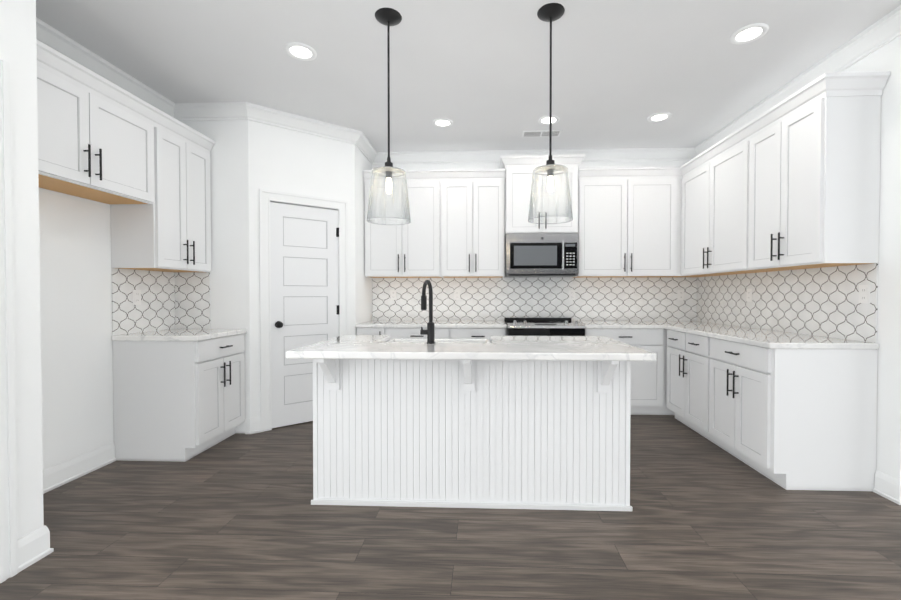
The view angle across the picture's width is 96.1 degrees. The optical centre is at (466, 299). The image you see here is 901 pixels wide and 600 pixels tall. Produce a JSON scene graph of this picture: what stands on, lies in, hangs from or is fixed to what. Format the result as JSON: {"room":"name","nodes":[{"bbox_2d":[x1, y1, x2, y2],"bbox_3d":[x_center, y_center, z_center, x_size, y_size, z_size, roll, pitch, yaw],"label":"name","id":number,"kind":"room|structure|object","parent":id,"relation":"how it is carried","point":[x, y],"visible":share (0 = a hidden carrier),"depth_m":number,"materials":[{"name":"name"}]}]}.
{"room":"kitchen","nodes":[
{"label":"kitchen","id":0,"kind":"room"},
{"bbox_2d":[0,0,43,539],"bbox_3d":[-2.747,-0.180,-1.517,1.286,2.830,6.828,0,1,2],"label":"wall","id":1,"kind":"structure","parent":0,"point":[18,49],"depth_m":1.81,"materials":[{"name":"paint"}]},
{"bbox_2d":[0,60,17,582],"bbox_3d":[-1.962,0.089,1.694,0.026,2.200,0.100,0,1,2],"label":"trim","id":2,"kind":"structure","parent":1,"relation":"attached to","point":[8,532],"depth_m":1.72,"materials":[{"name":"white paint"}]},
{"bbox_2d":[17,525,53,557],"bbox_3d":[-2.265,1.120,1.909,0.638,0.134,0.022,0,1,2],"label":"baseboard","id":3,"kind":"structure","parent":1,"relation":"attached to","point":[33,547],"depth_m":1.84,"materials":[{"name":"white paint"}]},
{"bbox_2d":[39,188,174,469],"bbox_3d":[-2.631,-0.244,2.977,0.120,2.830,3.820,0,1,2],"label":"wall","id":4,"kind":"structure","parent":0,"point":[76,323],"depth_m":2.67,"materials":[{"name":"paint"}]},
{"bbox_2d":[37,55,103,190],"bbox_3d":[-2.428,-0.976,2.212,0.341,0.595,0.548,0,1,2],"label":"upper cabinet","id":5,"kind":"object","parent":4,"relation":"attached to","point":[70,109],"depth_m":2.31,"materials":[{"name":"white paint"}]},
{"bbox_2d":[43,442,115,493],"bbox_3d":[-2.582,1.112,2.430,0.022,0.134,1.038,0,1,2],"label":"baseboard","id":6,"kind":"structure","parent":4,"relation":"attached to","point":[56,476],"depth_m":2.68,"materials":[{"name":"white paint"}]},
{"bbox_2d":[55,91,147,202],"bbox_3d":[-2.411,-0.982,2.640,0.341,0.595,0.548,0,1,2],"label":"upper cabinet","id":7,"kind":"object","parent":4,"relation":"attached to","point":[141,167],"depth_m":2.67,"materials":[{"name":"white paint"}]},
{"bbox_2d":[111,268,174,334],"bbox_3d":[-2.554,0.008,3.235,0.008,0.487,0.598,0,1,2],"label":"backsplash","id":8,"kind":"structure","parent":4,"relation":"attached to","point":[154,310],"depth_m":3.19,"materials":[{"name":"tile"}]},
{"bbox_2d":[133,290,140,304],"bbox_3d":[-2.550,-0.021,3.137,0.008,0.116,0.072,0,1,2],"label":"electrical outlet","id":9,"kind":"object","parent":8,"relation":"attached to","point":[136,297],"visible":1,"depth_m":3.13,"materials":[{"name":"white plastic"}]},
{"bbox_2d":[105,115,211,271],"bbox_3d":[-2.389,-0.762,3.182,0.341,1.050,0.669,0,1,2],"label":"upper cabinet","id":10,"kind":"object","parent":4,"relation":"attached to","point":[171,232],"depth_m":3.05,"materials":[{"name":"white paint"}]},
{"bbox_2d":[175,120,371,432],"bbox_3d":[-1.819,-0.260,4.120,1.410,2.830,1.230,0,1,2],"label":"wall","id":11,"kind":"structure","parent":0,"point":[249,159],"depth_m":3.53,"materials":[{"name":"paint"}]},
{"bbox_2d":[175,272,210,327],"bbox_3d":[-2.382,0.004,3.525,0.310,0.487,0.008,0,1,2],"label":"backsplash","id":12,"kind":"structure","parent":11,"relation":"attached to","point":[192,299],"depth_m":3.52,"materials":[{"name":"tile"}]},
{"bbox_2d":[259,189,348,431],"bbox_3d":[-1.524,0.092,3.833,0.792,2.134,0.130,-1,1,-37],"label":"door frame","id":13,"kind":"structure","parent":11,"relation":"attached to","point":[266,197],"depth_m":3.60,"materials":[{"name":"white paint"}]},
{"bbox_2d":[270,202,338,427],"bbox_3d":[-1.488,0.137,3.790,0.615,2.025,0.104,-1,1,-37],"label":"pantry door","id":14,"kind":"structure","parent":11,"relation":"in","point":[304,280],"depth_m":3.77,"materials":[{"name":"white paint"}]},
{"bbox_2d":[36,5,900,164],"bbox_3d":[2.083,-1.555,-0.293,9.560,0.115,9.700,0,1,2],"label":"crown molding","id":15,"kind":"structure","parent":11,"relation":"attached to","point":[881,32],"depth_m":3.47,"materials":[{"name":"white paint"}]},
{"bbox_2d":[0,415,900,599],"bbox_3d":[-0.131,1.265,-0.064,14.000,0.100,9.900,0,1,2],"label":"floor","id":16,"kind":"structure","parent":0,"point":[237,516],"depth_m":2.00,"materials":[{"name":"brown wood"}]},
{"bbox_2d":[113,334,244,461],"bbox_3d":[-2.224,0.730,3.233,0.669,0.875,0.596,0,1,2],"label":"base cabinet","id":17,"kind":"object","parent":16,"relation":"on","point":[178,401],"visible":1,"depth_m":2.94,"materials":[{"name":"white paint"}]},
{"bbox_2d":[112,329,246,340],"bbox_3d":[-2.233,0.272,3.219,0.648,0.039,0.611,0,1,2],"label":"countertop","id":18,"kind":"structure","parent":17,"relation":"on","point":[183,335],"depth_m":3.00,"materials":[{"name":"stone"}]},
{"bbox_2d":[357,328,392,339],"bbox_3d":[-0.915,0.714,4.396,0.369,0.876,0.631,0,1,2],"label":"base cabinet","id":19,"kind":"object","parent":16,"relation":"on","point":[360,331],"depth_m":4.08,"materials":[{"name":"white paint"}]},
{"bbox_2d":[393,328,456,338],"bbox_3d":[-0.474,0.714,4.378,0.788,0.876,0.631,0,1,2],"label":"base cabinet","id":20,"kind":"object","parent":16,"relation":"on","point":[445,333],"depth_m":4.06,"materials":[{"name":"white paint"}]},
{"bbox_2d":[355,320,506,327],"bbox_3d":[-0.342,0.256,4.356,1.520,0.039,0.648,0,1,2],"label":"countertop","id":21,"kind":"structure","parent":20,"relation":"on","point":[438,324],"depth_m":4.06,"materials":[{"name":"stone"}]},
{"bbox_2d":[311,360,649,510],"bbox_3d":[0.027,0.740,2.547,1.828,0.875,0.862,0,1,2],"label":"kitchen island","id":22,"kind":"object","parent":16,"relation":"on","point":[521,422],"depth_m":2.31,"materials":[{"name":"white paint"}]},
{"bbox_2d":[286,336,656,360],"bbox_3d":[0.026,0.282,2.506,1.908,0.039,0.866,0,1,2],"label":"island countertop","id":23,"kind":"structure","parent":22,"relation":"on","point":[340,347],"depth_m":2.19,"materials":[{"name":"white stone"}]},
{"bbox_2d":[420,280,434,343],"bbox_3d":[-0.239,0.068,2.530,0.108,0.390,0.188,0,1,2],"label":"faucet","id":24,"kind":"object","parent":23,"relation":"on","point":[430,332],"depth_m":2.45,"materials":[{"name":"black metal"}]},
{"bbox_2d":[387,339,489,342],"bbox_3d":[-0.198,0.422,2.764,0.720,0.264,0.471,0,1,2],"label":"sink","id":25,"kind":"object","parent":23,"relation":"in","point":[388,340],"depth_m":2.97,"materials":[{"name":"white"}]},
{"bbox_2d":[457,328,506,340],"bbox_3d":[0.099,0.714,4.355,0.635,0.876,0.631,0,1,2],"label":"base cabinet","id":26,"kind":"object","parent":16,"relation":"on","point":[462,333],"depth_m":4.03,"materials":[{"name":"white paint"}]},
{"bbox_2d":[504,318,585,335],"bbox_3d":[0.795,0.676,4.253,0.752,0.954,0.719,0,1,2],"label":"range","id":27,"kind":"object","parent":16,"relation":"on","point":[542,327],"visible":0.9,"depth_m":3.94,"materials":[{"name":"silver metal"}]},
{"bbox_2d":[585,329,668,414],"bbox_3d":[1.572,0.716,4.250,0.793,0.876,0.724,0,1,2],"label":"base cabinet","id":28,"kind":"object","parent":16,"relation":"on","point":[649,379],"depth_m":3.98,"materials":[{"name":"white paint"}]},
{"bbox_2d":[571,320,661,328],"bbox_3d":[1.551,0.257,4.276,0.750,0.039,0.657,0,1,2],"label":"countertop","id":29,"kind":"structure","parent":28,"relation":"on","point":[589,324],"depth_m":4.00,"materials":[{"name":"stone"}]},
{"bbox_2d":[647,321,878,349],"bbox_3d":[2.228,0.268,3.526,0.665,0.039,2.101,0,1,2],"label":"countertop","id":30,"kind":"structure","parent":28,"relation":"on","point":[768,339],"depth_m":2.86,"materials":[{"name":"stone"}]},
{"bbox_2d":[669,330,700,434],"bbox_3d":[2.248,0.726,3.538,0.631,0.876,0.830,0,1,2],"label":"base cabinet","id":31,"kind":"object","parent":16,"relation":"on","point":[684,348],"depth_m":3.57,"materials":[{"name":"white paint"}]},
{"bbox_2d":[701,336,877,490],"bbox_3d":[2.222,0.735,2.879,0.631,0.876,0.764,0,1,2],"label":"base cabinet","id":32,"kind":"object","parent":16,"relation":"on","point":[796,419],"depth_m":2.50,"materials":[{"name":"white paint"}]},
{"bbox_2d":[36,0,900,151],"bbox_3d":[-0.131,-1.665,-0.106,14.000,0.100,9.900,0,1,2],"label":"ceiling","id":33,"kind":"structure","parent":0,"point":[477,72],"depth_m":2.79,"materials":[{"name":"paint"}]},
{"bbox_2d":[285,42,316,60],"bbox_3d":[-1.100,-1.650,2.696,0.200,0.010,0.200,0,1,2],"label":"recessed light","id":34,"kind":"object","parent":33,"relation":"in","point":[300,51],"visible":1,"depth_m":2.69,"materials":[{"name":"white paint"}]},
{"bbox_2d":[367,8,410,224],"bbox_3d":[-0.453,-1.055,2.368,0.255,1.190,0.255,0,1,2],"label":"pendant light","id":35,"kind":"object","parent":33,"relation":"hanging from","point":[388,17],"visible":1,"depth_m":2.36,"materials":[{"name":"black"}]},
{"bbox_2d":[432,118,452,127],"bbox_3d":[-0.220,-1.666,3.811,0.200,0.010,0.200,0,1,2],"label":"recessed light","id":36,"kind":"object","parent":33,"relation":"in","point":[442,122],"visible":1,"depth_m":3.80,"materials":[{"name":"white paint"}]},
{"bbox_2d":[522,130,561,136],"bbox_3d":[0.756,-1.670,4.068,0.380,0.008,0.150,0,1,2],"label":"ceiling vent","id":37,"kind":"object","parent":33,"relation":"in","point":[543,133],"visible":0.93,"depth_m":4.05,"materials":[{"name":"white metal"}]},
{"bbox_2d":[538,115,559,124],"bbox_3d":[0.767,-1.665,3.752,0.200,0.010,0.200,0,1,2],"label":"recessed light","id":38,"kind":"object","parent":33,"relation":"in","point":[543,120],"visible":0.94,"depth_m":3.74,"materials":[{"name":"white paint"}]},
{"bbox_2d":[528,3,572,223],"bbox_3d":[0.487,-1.055,2.331,0.255,1.190,0.255,0,1,2],"label":"pendant light","id":39,"kind":"object","parent":33,"relation":"hanging from","point":[550,12],"visible":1,"depth_m":2.32,"materials":[{"name":"black"}]},
{"bbox_2d":[647,112,671,121],"bbox_3d":[1.762,-1.664,3.692,0.200,0.010,0.200,0,1,2],"label":"recessed light","id":40,"kind":"object","parent":33,"relation":"in","point":[660,117],"visible":1,"depth_m":3.68,"materials":[{"name":"white paint"}]},
{"bbox_2d":[730,23,768,43],"bbox_3d":[1.755,-1.647,2.512,0.200,0.010,0.200,0,1,2],"label":"recessed light","id":41,"kind":"object","parent":33,"relation":"in","point":[749,33],"visible":1,"depth_m":2.50,"materials":[{"name":"white paint"}]},
{"bbox_2d":[372,161,687,320],"bbox_3d":[0.061,-0.268,4.721,5.400,2.830,0.120,0,1,2],"label":"wall","id":42,"kind":"structure","parent":0,"point":[582,165],"depth_m":4.61,"materials":[{"name":"paint"}]},
{"bbox_2d":[363,176,446,277],"bbox_3d":[-0.646,-0.781,4.509,0.895,1.050,0.341,0,1,2],"label":"upper cabinet","id":43,"kind":"object","parent":42,"relation":"attached to","point":[418,248],"depth_m":4.34,"materials":[{"name":"white paint"}]},
{"bbox_2d":[447,176,504,277],"bbox_3d":[0.042,-0.780,4.481,0.759,1.050,0.341,0,1,2],"label":"upper cabinet","id":44,"kind":"object","parent":42,"relation":"attached to","point":[455,228],"depth_m":4.31,"materials":[{"name":"white paint"}]},
{"bbox_2d":[372,277,696,320],"bbox_3d":[0.757,-0.012,4.631,3.694,0.487,0.008,0,1,2],"label":"backsplash","id":45,"kind":"structure","parent":42,"relation":"attached to","point":[641,299],"depth_m":4.62,"materials":[{"name":"tile"}]},
{"bbox_2d":[390,290,396,299],"bbox_3d":[-0.841,-0.058,4.686,0.072,0.116,0.008,0,1,2],"label":"electrical outlet","id":46,"kind":"object","parent":45,"relation":"attached to","point":[393,294],"visible":1,"depth_m":4.68,"materials":[{"name":"white plastic"}]},
{"bbox_2d":[454,290,459,299],"bbox_3d":[-0.102,-0.058,4.656,0.072,0.116,0.008,0,1,2],"label":"electrical outlet","id":47,"kind":"object","parent":45,"relation":"attached to","point":[456,294],"visible":1,"depth_m":4.66,"materials":[{"name":"white plastic"}]},
{"bbox_2d":[569,290,574,299],"bbox_3d":[1.207,-0.057,4.604,0.072,0.116,0.008,0,1,2],"label":"electrical outlet","id":48,"kind":"object","parent":45,"relation":"attached to","point":[571,294],"visible":1,"depth_m":4.60,"materials":[{"name":"white plastic"}]},
{"bbox_2d":[677,290,683,299],"bbox_3d":[2.416,-0.056,4.555,0.072,0.116,0.008,0,1,2],"label":"electrical outlet","id":49,"kind":"object","parent":45,"relation":"attached to","point":[680,294],"visible":1,"depth_m":4.55,"materials":[{"name":"white plastic"}]},
{"bbox_2d":[499,154,584,234],"bbox_3d":[0.801,-1.099,4.400,0.869,0.804,0.434,0,1,2],"label":"upper cabinet","id":50,"kind":"object","parent":42,"relation":"attached to","point":[519,169],"visible":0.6,"depth_m":4.23,"materials":[{"name":"white paint"}]},
{"bbox_2d":[505,233,578,276],"bbox_3d":[0.801,-0.474,4.403,0.753,0.439,0.438,0,1,2],"label":"microwave","id":51,"kind":"object","parent":50,"relation":"attached to","point":[541,255],"visible":0.98,"depth_m":4.22,"materials":[{"name":"silver metal"}]},
{"bbox_2d":[572,175,671,277],"bbox_3d":[1.694,-0.779,4.416,1.021,1.050,0.341,0,1,2],"label":"upper cabinet","id":52,"kind":"object","parent":42,"relation":"attached to","point":[625,221],"depth_m":4.25,"materials":[{"name":"white paint"}]},
{"bbox_2d":[702,46,883,469],"bbox_3d":[2.627,-0.252,3.568,0.120,2.830,2.220,0,1,2],"label":"wall","id":53,"kind":"structure","parent":0,"point":[873,61],"depth_m":2.48,"materials":[{"name":"paint"}]},
{"bbox_2d":[684,139,770,276],"bbox_3d":[2.399,-0.769,3.666,0.342,1.050,1.141,0,1,2],"label":"upper cabinet","id":54,"kind":"object","parent":53,"relation":"attached to","point":[712,187],"depth_m":3.65,"materials":[{"name":"white paint"}]},
{"bbox_2d":[697,263,877,342],"bbox_3d":[2.559,0.004,3.515,0.008,0.487,2.073,0,1,2],"label":"backsplash","id":55,"kind":"structure","parent":53,"relation":"attached to","point":[823,301],"depth_m":3.08,"materials":[{"name":"tile"}]},
{"bbox_2d":[746,289,751,301],"bbox_3d":[2.556,-0.043,3.653,0.008,0.116,0.072,0,1,2],"label":"electrical outlet","id":56,"kind":"object","parent":55,"relation":"attached to","point":[749,296],"visible":1,"depth_m":3.65,"materials":[{"name":"white plastic"}]},
{"bbox_2d":[859,285,869,302],"bbox_3d":[2.512,-0.038,2.554,0.008,0.116,0.072,0,1,2],"label":"electrical outlet","id":57,"kind":"object","parent":55,"relation":"attached to","point":[864,293],"visible":1,"depth_m":2.55,"materials":[{"name":"white plastic"}]},
{"bbox_2d":[740,87,883,270],"bbox_3d":[2.366,-0.757,2.853,0.342,1.050,0.762,0,1,2],"label":"upper cabinet","id":58,"kind":"object","parent":53,"relation":"attached to","point":[791,182],"depth_m":2.54,"materials":[{"name":"white paint"}]},
{"bbox_2d":[878,35,900,479],"bbox_3d":[4.744,-0.234,2.307,4.450,2.830,0.130,0,1,2],"label":"wall","id":59,"kind":"structure","parent":0,"point":[889,449],"depth_m":2.40,"materials":[{"name":"paint"}]},
{"bbox_2d":[889,477,900,504],"bbox_3d":[4.730,1.115,2.258,4.472,0.134,0.037,0,1,2],"label":"baseboard","id":60,"kind":"structure","parent":59,"relation":"attached to","point":[895,484],"depth_m":2.36,"materials":[{"name":"white paint"}]}
]}

